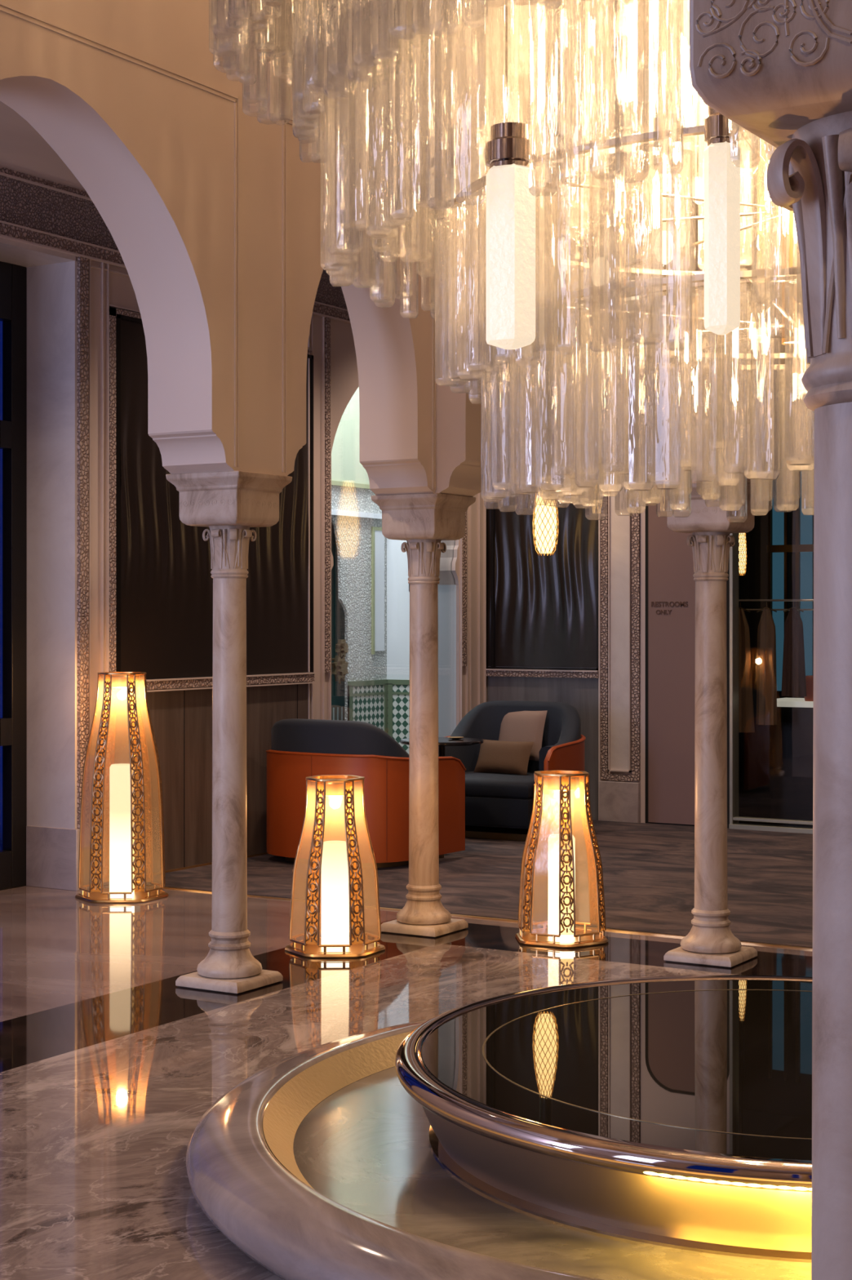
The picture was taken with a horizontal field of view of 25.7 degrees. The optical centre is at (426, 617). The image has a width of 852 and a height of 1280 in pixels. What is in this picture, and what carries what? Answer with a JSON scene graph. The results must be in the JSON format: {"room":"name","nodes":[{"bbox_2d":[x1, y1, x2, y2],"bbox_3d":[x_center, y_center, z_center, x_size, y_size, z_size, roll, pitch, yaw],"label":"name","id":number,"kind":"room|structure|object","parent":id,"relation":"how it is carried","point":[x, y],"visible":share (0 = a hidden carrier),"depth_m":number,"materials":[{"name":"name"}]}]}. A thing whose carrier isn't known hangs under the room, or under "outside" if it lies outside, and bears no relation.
{"room":"hotel lobby","nodes":[
{"label":"hotel lobby","id":0,"kind":"room"},
{"bbox_2d":[0,320,2,839],"bbox_3d":[-2.380,-0.810,11.305,2.727,4.320,0.135,0,0,31],"label":"wall","id":1,"kind":"structure","parent":0,"point":[1,322],"depth_m":11.35,"materials":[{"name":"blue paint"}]},
{"bbox_2d":[0,840,2,849],"bbox_3d":[-0.821,1.391,13.755,3.010,0.081,6.210,0,0,31],"label":"floor","id":2,"kind":"structure","parent":0,"point":[1,841],"depth_m":11.17,"materials":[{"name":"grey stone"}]},
{"bbox_2d":[0,0,435,495],"bbox_3d":[-1.423,-2.118,5.718,0.288,3.189,5.773,0,0,31],"label":"wall","id":3,"kind":"structure","parent":0,"point":[153,152],"depth_m":6.74,"materials":[{"name":"beige paint"}]},
{"bbox_2d":[0,2,435,489],"bbox_3d":[-0.818,-1.202,6.440,0.005,1.323,3.328,0,0,31],"label":"trim","id":4,"kind":"structure","parent":3,"relation":"attached to","point":[236,102],"depth_m":6.68,"materials":[{"name":"beige paint"}]},
{"bbox_2d":[0,101,594,302],"bbox_3d":[1.279,-2.315,5.168,9.382,0.392,12.285,0,0,31],"label":"trim","id":5,"kind":"structure","parent":3,"relation":"attached to","point":[23,149],"depth_m":8.98,"materials":[{"name":"beige paint"}]},
{"bbox_2d":[75,256,487,829],"bbox_3d":[-0.758,-0.472,11.120,0.243,3.645,4.182,0,0,31],"label":"wall","id":6,"kind":"structure","parent":0,"point":[344,373],"depth_m":11.06,"materials":[{"name":"grey paint"}]},
{"bbox_2d":[26,824,109,890],"bbox_3d":[-1.807,1.198,9.430,0.336,0.304,0.249,0,0,31],"label":"baseboard","id":7,"kind":"structure","parent":6,"relation":"attached to","point":[52,854],"depth_m":9.32,"materials":[{"name":"stone"}]},
{"bbox_2d":[135,852,267,877],"bbox_3d":[-1.083,1.341,10.329,0.016,0.019,1.958,0,0,31],"label":"baseboard","id":8,"kind":"structure","parent":6,"relation":"attached to","point":[264,853],"depth_m":10.03,"materials":[{"name":"gold metal"}]},
{"bbox_2d":[112,683,308,875],"bbox_3d":[-1.137,0.859,10.243,0.011,0.950,1.755,0,0,31],"label":"wainscoting","id":9,"kind":"structure","parent":6,"relation":"attached to","point":[266,705],"depth_m":10.05,"materials":[{"name":"brown wood"}]},
{"bbox_2d":[115,313,313,679],"bbox_3d":[-1.120,-0.604,10.251,0.024,1.883,1.764,0,0,31],"label":"wall panel","id":10,"kind":"object","parent":6,"relation":"attached to","point":[164,581],"visible":0.44,"depth_m":9.91,"materials":[{"name":"black paint"}]},
{"bbox_2d":[183,684,297,866],"bbox_3d":[-1.021,0.859,10.428,0.005,0.950,1.057,0,0,31],"label":"trim","id":11,"kind":"structure","parent":6,"relation":"attached to","point":[297,684],"depth_m":9.97,"materials":[{"name":"black"}]},
{"bbox_2d":[77,256,486,829],"bbox_3d":[-0.718,-0.378,10.912,0.040,2.848,3.863,0,0,31],"label":"trim","id":12,"kind":"structure","parent":6,"relation":"attached to","point":[82,262],"depth_m":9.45,"materials":[{"name":"paint"}]},
{"bbox_2d":[438,584,456,737],"bbox_3d":[0.102,0.564,12.584,0.236,1.573,0.005,0,0,31],"label":"trim","id":13,"kind":"structure","parent":6,"relation":"attached to","point":[446,593],"depth_m":12.56,"materials":[{"name":"paint"}]},
{"bbox_2d":[135,884,813,950],"bbox_3d":[2.433,1.388,7.088,9.382,0.086,0.024,0,0,31],"label":"trim","id":14,"kind":"structure","parent":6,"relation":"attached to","point":[147,886],"depth_m":8.33,"materials":[{"name":"gold metal"}]},
{"bbox_2d":[331,386,369,484],"bbox_3d":[-1.133,-2.025,14.053,0.008,1.890,3.159,0,0,31],"label":"panel","id":15,"kind":"object","parent":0,"point":[346,466],"depth_m":14.91,"materials":[{"name":"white paint"}]},
{"bbox_2d":[331,484,386,720],"bbox_3d":[-1.148,-0.810,14.062,0.027,4.320,3.159,0,0,31],"label":"wall","id":16,"kind":"structure","parent":0,"point":[353,535],"depth_m":15.03,"materials":[{"name":"paint"}]},
{"bbox_2d":[331,639,348,684],"bbox_3d":[-0.717,0.340,14.569,0.189,0.345,0.200,0,0,31],"label":"wall sconce","id":17,"kind":"object","parent":16,"relation":"attached to","point":[340,666],"visible":0.95,"depth_m":14.52,"materials":[{"name":"gold metal"}]},
{"bbox_2d":[331,480,382,654],"bbox_3d":[-1.125,-0.392,14.048,0.027,1.377,3.159,0,0,31],"label":"trim","id":18,"kind":"structure","parent":16,"relation":"attached to","point":[333,482],"depth_m":15.20,"materials":[{"name":"white paint"}]},
{"bbox_2d":[331,509,382,519],"bbox_3d":[-1.119,-0.830,14.044,0.040,0.040,3.159,0,0,31],"label":"trim","id":19,"kind":"structure","parent":16,"relation":"attached to","point":[338,513],"depth_m":14.94,"materials":[{"name":"white paint"}]},
{"bbox_2d":[374,530,384,651],"bbox_3d":[-0.386,-0.223,15.293,0.011,0.986,0.155,0,0,31],"label":"trim","id":20,"kind":"structure","parent":16,"relation":"attached to","point":[379,536],"depth_m":15.29,"materials":[{"name":"white paint"}]},
{"bbox_2d":[386,537,409,679],"bbox_3d":[0.470,-0.810,15.011,2.092,4.320,0.135,0,0,31],"label":"wall","id":21,"kind":"structure","parent":0,"point":[397,585],"depth_m":15.36,"materials":[{"name":"white paint"}]},
{"bbox_2d":[347,684,409,754],"bbox_3d":[0.249,0.945,14.722,1.688,0.810,0.587,0,0,31],"label":"trim","id":22,"kind":"structure","parent":21,"relation":"attached to","point":[366,708],"depth_m":15.29,"materials":[{"name":"green tile"}]},
{"bbox_2d":[347,679,409,737],"bbox_3d":[0.249,0.928,14.722,1.688,0.844,0.587,0,0,31],"label":"trim","id":23,"kind":"structure","parent":21,"relation":"attached to","point":[388,683],"depth_m":15.32,"materials":[{"name":"green"}]},
{"bbox_2d":[0,884,813,1279],"bbox_3d":[-0.019,1.391,3.664,10.057,0.081,8.370,0,0,31],"label":"floor","id":24,"kind":"structure","parent":0,"point":[95,1139],"depth_m":6.21,"materials":[{"name":"grey stone"}]},
{"bbox_2d":[75,671,168,903],"bbox_3d":[-1.472,0.807,9.043,0.410,1.087,0.446,0,0,-32],"label":"lantern","id":25,"kind":"object","parent":24,"relation":"on","point":[122,868],"visible":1,"depth_m":8.99,"materials":[{"name":"gold metal"}]},
{"bbox_2d":[165,471,292,994],"bbox_3d":[-0.724,0.412,6.881,0.334,1.875,0.334,0,0,31],"label":"column","id":26,"kind":"structure","parent":24,"relation":"on","point":[228,503],"depth_m":6.82,"materials":[{"name":"stone"}]},
{"bbox_2d":[284,774,385,958],"bbox_3d":[-0.370,0.999,7.600,0.375,0.702,0.408,0,0,-32],"label":"lantern","id":27,"kind":"object","parent":24,"relation":"on","point":[335,890],"visible":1,"depth_m":7.54,"materials":[{"name":"gold metal"}]},
{"bbox_2d":[370,493,475,937],"bbox_3d":[-0.009,0.412,8.069,0.334,1.875,0.334,0,0,31],"label":"column","id":28,"kind":"structure","parent":24,"relation":"on","point":[424,520],"depth_m":8.01,"materials":[{"name":"stone"}]},
{"bbox_2d":[186,974,812,1279],"bbox_3d":[0.916,1.206,4.594,2.988,0.288,2.988,0,0,6],"label":"fountain","id":29,"kind":"object","parent":24,"relation":"on","point":[659,1127],"visible":0.91,"depth_m":4.11,"materials":[{"name":"stone"}]},
{"bbox_2d":[186,1018,603,1279],"bbox_3d":[0.916,1.278,4.594,2.989,0.144,2.989,0,0,31],"label":"basin","id":30,"kind":"object","parent":29,"relation":"in","point":[319,1164],"depth_m":4.09,"materials":[{"name":"stone"}]},
{"bbox_2d":[422,1105,812,1252],"bbox_3d":[0.916,1.199,4.594,1.901,0.157,1.901,0,0,31],"label":"bowl","id":31,"kind":"object","parent":29,"relation":"on","point":[470,1174],"depth_m":3.86,"materials":[{"name":"brown metal"}]},
{"bbox_2d":[515,769,608,948],"bbox_3d":[0.569,0.999,7.839,0.375,0.702,0.408,0,0,-3],"label":"lantern","id":32,"kind":"object","parent":24,"relation":"on","point":[562,932],"visible":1,"depth_m":7.78,"materials":[{"name":"gold metal"}]},
{"bbox_2d":[655,480,765,968],"bbox_3d":[1.127,0.412,7.386,0.334,1.875,0.334,0,0,31],"label":"column","id":33,"kind":"structure","parent":24,"relation":"on","point":[711,941],"depth_m":7.33,"materials":[{"name":"stone"}]},
{"bbox_2d":[689,0,851,1279],"bbox_3d":[0.333,0.412,1.301,0.297,1.875,0.297,0,0,31],"label":"column","id":34,"kind":"structure","parent":24,"relation":"on","point":[780,70],"depth_m":1.27,"materials":[{"name":"stone"}]},
{"bbox_2d":[435,0,804,497],"bbox_3d":[2.205,-2.118,6.738,4.879,3.189,0.288,0,0,31],"label":"wall","id":35,"kind":"structure","parent":0,"point":[460,423],"depth_m":7.45,"materials":[{"name":"beige paint"}]},
{"bbox_2d":[488,299,808,822],"bbox_3d":[4.471,-0.581,10.479,9.382,3.861,0.108,0,0,31],"label":"wall","id":36,"kind":"structure","parent":0,"point":[522,370],"depth_m":12.50,"materials":[{"name":"grey paint"}]},
{"bbox_2d":[486,393,598,670],"bbox_3d":[0.780,-0.573,12.611,0.856,1.843,0.032,0,0,31],"label":"wall panel","id":37,"kind":"object","parent":36,"relation":"attached to","point":[542,611],"visible":0.84,"depth_m":12.63,"materials":[{"name":"black paint"}]},
{"bbox_2d":[487,675,598,820],"bbox_3d":[0.789,0.874,12.621,0.849,0.952,0.014,0,0,31],"label":"wall panel","id":38,"kind":"object","parent":36,"relation":"attached to","point":[581,693],"depth_m":12.50,"materials":[{"name":"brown wood"}]},
{"bbox_2d":[486,353,640,820],"bbox_3d":[0.907,-0.361,12.535,1.141,2.869,0.040,0,0,31],"label":"trim","id":39,"kind":"structure","parent":36,"relation":"attached to","point":[636,506],"depth_m":12.33,"materials":[{"name":"paint"}]},
{"bbox_2d":[610,351,628,770],"bbox_3d":[1.283,-0.371,12.326,0.151,2.768,0.011,0,0,31],"label":"trim","id":40,"kind":"structure","parent":36,"relation":"attached to","point":[620,503],"depth_m":12.33,"materials":[{"name":"white stone"}]},
{"bbox_2d":[599,780,639,822],"bbox_3d":[1.276,1.215,12.318,0.284,0.270,0.032,0,0,31],"label":"baseboard","id":41,"kind":"structure","parent":36,"relation":"attached to","point":[619,802],"depth_m":12.30,"materials":[{"name":"stone"}]},
{"bbox_2d":[645,480,729,828],"bbox_3d":[1.684,0.203,12.079,0.583,2.295,0.022,0,0,31],"label":"door","id":42,"kind":"structure","parent":36,"relation":"in","point":[670,584],"depth_m":12.13,"materials":[{"name":"brown wood"}]},
{"bbox_2d":[738,797,813,827],"bbox_3d":[3.027,1.384,12.465,3.915,0.068,2.025,0,0,31],"label":"floor","id":43,"kind":"structure","parent":0,"point":[748,807],"depth_m":13.12,"materials":[{"name":"stone"}]},
{"bbox_2d":[738,599,813,610],"bbox_3d":[2.508,0.614,12.060,1.431,1.472,0.080,0,0,31],"label":"rail","id":44,"kind":"object","parent":43,"relation":"on","point":[740,600],"visible":0.13,"depth_m":12.17,"materials":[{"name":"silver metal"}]},
{"bbox_2d":[738,602,755,733],"bbox_3d":[2.073,0.323,12.286,0.186,0.853,0.156,0,0,31],"label":"robe","id":45,"kind":"object","parent":44,"relation":"hanging from","point":[746,713],"visible":0.6,"depth_m":12.24,"materials":[{"name":"brown fabric"}]},
{"bbox_2d":[756,602,777,724],"bbox_3d":[2.222,0.296,12.194,0.141,0.799,0.140,0,0,-14],"label":"robe","id":46,"kind":"object","parent":44,"relation":"hanging from","point":[766,681],"visible":1,"depth_m":12.15,"materials":[{"name":"brown fabric"}]},
{"bbox_2d":[781,601,806,696],"bbox_3d":[2.382,0.201,12.096,0.161,0.610,0.158,0,0,31],"label":"robe","id":47,"kind":"object","parent":44,"relation":"hanging from","point":[793,677],"visible":1,"depth_m":12.06,"materials":[{"name":"brown fabric"}]},
{"bbox_2d":[771,697,813,820],"bbox_3d":[3.048,0.950,12.303,1.606,0.799,0.500,0,0,31],"label":"reception desk","id":48,"kind":"object","parent":43,"relation":"on","point":[792,738],"depth_m":12.43,"materials":[{"name":"black metal"}]},
{"bbox_2d":[777,697,813,707],"bbox_3d":[3.048,0.571,12.303,1.606,0.040,0.500,0,0,31],"label":"countertop","id":49,"kind":"structure","parent":48,"relation":"on","point":[781,702],"depth_m":12.40,"materials":[{"name":"white stone"}]},
{"bbox_2d":[804,675,813,701],"bbox_3d":[2.555,0.466,12.387,0.092,0.169,0.092,0,0,31],"label":"jar","id":50,"kind":"object","parent":48,"relation":"on","point":[809,678],"visible":0.54,"depth_m":12.35,"materials":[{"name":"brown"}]},
{"bbox_2d":[738,393,814,799],"bbox_3d":[3.072,-0.135,12.541,3.915,2.970,1.984,0,0,31],"label":"wall","id":51,"kind":"structure","parent":0,"point":[754,748],"depth_m":13.96,"materials":[{"name":"black"}]},
{"bbox_2d":[738,533,746,575],"bbox_3d":[2.229,-0.926,13.181,0.074,1.254,0.074,0,0,-26],"label":"pendant lamp","id":52,"kind":"object","parent":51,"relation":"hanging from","point":[742,536],"visible":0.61,"depth_m":13.16,"materials":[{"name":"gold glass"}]},
{"bbox_2d":[767,444,813,697],"bbox_3d":[2.703,-0.338,13.787,0.378,1.890,0.040,0,0,31],"label":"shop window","id":53,"kind":"structure","parent":51,"relation":"in","point":[778,548],"depth_m":13.81,"materials":[{"name":"clear glass"}]},
{"bbox_3d":[1.256,-2.572,5.261,9.518,0.121,12.420,0,0,31],"label":"ceiling","id":54,"kind":"structure","parent":0,"visible":0},
{"bbox_2d":[532,268,559,555],"bbox_3d":[0.769,-1.456,12.011,0.170,2.110,0.171,0,0,31],"label":"pendant lamp","id":55,"kind":"object","parent":54,"relation":"hanging from","point":[545,522],"visible":0.84,"depth_m":11.97,"materials":[{"name":"gold metal"}]},
{"bbox_3d":[0.784,-3.780,4.376,5.454,0.135,5.800,0,0,31],"label":"ceiling","id":56,"kind":"structure","parent":0,"visible":0},
{"bbox_2d":[213,0,813,522],"bbox_3d":[0.908,-1.993,4.595,2.867,3.438,2.870,0,0,-32],"label":"chandelier","id":57,"kind":"object","parent":56,"relation":"hanging from","point":[510,153],"visible":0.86,"depth_m":4.53,"materials":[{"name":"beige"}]},
{"bbox_3d":[3.998,1.393,9.691,9.382,0.076,6.051,0,0,31],"label":"floor","id":58,"kind":"structure","parent":0,"visible":0},
{"bbox_2d":[134,819,813,947],"bbox_3d":[3.440,1.349,8.757,9.376,0.014,3.874,0,0,31],"label":"carpet","id":59,"kind":"object","parent":58,"relation":"on","point":[648,869],"visible":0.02,"depth_m":9.49,"materials":[{"name":"grey carpet"}]},
{"bbox_2d":[265,718,466,867],"bbox_3d":[-0.391,0.947,10.399,0.945,0.790,0.821,0,0,34],"label":"tub chair","id":60,"kind":"object","parent":59,"relation":"on","point":[300,749],"visible":0.84,"depth_m":10.04,"materials":[{"name":"brown leather"}]},
{"bbox_2d":[271,718,408,757],"bbox_3d":[-0.436,0.812,10.332,0.883,0.520,0.597,0,0,34],"label":"backrest","id":61,"kind":"object","parent":60,"relation":"on","point":[292,737],"depth_m":10.03,"materials":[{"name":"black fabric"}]},
{"bbox_2d":[400,737,484,756],"bbox_3d":[0.092,1.027,10.937,0.491,0.629,0.491,0,0,31],"label":"side table","id":62,"kind":"object","parent":59,"relation":"on","point":[442,741],"visible":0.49,"depth_m":10.84,"materials":[{"name":"black"}]},
{"bbox_2d":[448,736,463,739],"bbox_3d":[0.176,0.707,10.998,0.097,0.012,0.097,0,0,31],"label":"dish","id":63,"kind":"object","parent":62,"relation":"on","point":[450,737],"visible":1,"depth_m":10.97,"materials":[{"name":"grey metal"}]},
{"bbox_2d":[444,700,586,842],"bbox_3d":[0.505,0.936,11.641,0.945,0.812,0.786,0,0,29],"label":"tub chair","id":64,"kind":"object","parent":59,"relation":"on","point":[499,806],"visible":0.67,"depth_m":11.40,"materials":[{"name":"brown leather"}]},
{"bbox_2d":[465,771,540,799],"bbox_3d":[0.474,1.029,11.585,0.677,0.108,0.658,0,0,29],"label":"seat cushion","id":65,"kind":"object","parent":64,"relation":"on","point":[478,785],"depth_m":11.27,"materials":[{"name":"black fabric"}]},
{"bbox_2d":[473,738,534,775],"bbox_3d":[0.487,0.872,11.717,0.406,0.205,0.121,0,0,37],"label":"pillow","id":66,"kind":"object","parent":64,"relation":"on","point":[495,756],"visible":0.98,"depth_m":11.67,"materials":[{"name":"brown fabric"}]},
{"bbox_2d":[444,700,581,783],"bbox_3d":[0.539,0.801,11.702,0.883,0.542,0.583,0,0,29],"label":"chair back","id":67,"kind":"object","parent":64,"relation":"on","point":[562,725],"depth_m":11.77,"materials":[{"name":"black fabric"}]},
{"bbox_2d":[498,710,547,761],"bbox_3d":[0.601,0.739,11.836,0.380,0.317,0.116,0,0,42],"label":"pillow","id":68,"kind":"object","parent":64,"relation":"on","point":[521,726],"visible":0.73,"depth_m":11.77,"materials":[{"name":"brown fabric"}]},
{"bbox_3d":[-1.445,-0.810,14.681,0.851,4.320,6.885,0,0,31],"label":"wall","id":69,"kind":"structure","parent":0,"visible":0},
{"bbox_2d":[331,522,344,720],"bbox_3d":[-0.689,0.203,15.376,0.081,2.295,0.621,0,0,31],"label":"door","id":70,"kind":"structure","parent":69,"relation":"in","point":[337,611],"depth_m":15.25,"materials":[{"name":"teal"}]},
{"bbox_3d":[5.392,-0.580,2.774,0.135,3.861,12.420,0,0,31],"label":"wall","id":71,"kind":"structure","parent":0,"visible":0},
{"bbox_2d":[0,174,626,338],"bbox_3d":[1.279,-1.978,5.168,9.382,0.216,12.285,0,0,31],"label":"trim","id":72,"kind":"structure","parent":71,"relation":"attached to","point":[22,203],"depth_m":9.20,"materials":[{"name":"paint"}]},
{"bbox_2d":[0,166,630,355],"bbox_3d":[1.279,-1.961,5.168,9.382,0.317,12.285,0,0,31],"label":"trim","id":73,"kind":"structure","parent":71,"relation":"attached to","point":[6,229],"depth_m":9.22,"materials":[{"name":"paint"}]},
{"bbox_3d":[-4.393,-0.472,5.073,0.243,3.645,6.278,0,0,31],"label":"wall","id":74,"kind":"structure","parent":0,"visible":0},
{"bbox_2d":[0,261,26,890],"bbox_3d":[-2.507,-0.209,8.658,0.068,3.118,1.811,0,0,31],"label":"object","id":75,"kind":"structure","parent":74,"relation":"in","point":[13,277],"depth_m":9.35,"materials":[{"name":"black metal"}]},
{"bbox_2d":[0,237,76,829],"bbox_3d":[-2.397,-0.223,8.592,0.458,3.146,1.838,0,0,31],"label":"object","id":76,"kind":"structure","parent":74,"relation":"attached to","point":[51,275],"depth_m":9.33,"materials":[{"name":"paint"}]},
{"bbox_3d":[6.294,-0.034,9.383,5.130,2.768,0.108,0,0,31],"label":"wall","id":77,"kind":"structure","parent":0,"visible":0},
{"bbox_2d":[728,533,813,833],"bbox_3d":[3.018,-0.034,11.313,2.473,2.768,0.122,0,0,31],"label":"window","id":78,"kind":"structure","parent":77,"relation":"in","point":[734,551],"depth_m":11.91,"materials":[{"name":"brown metal"}]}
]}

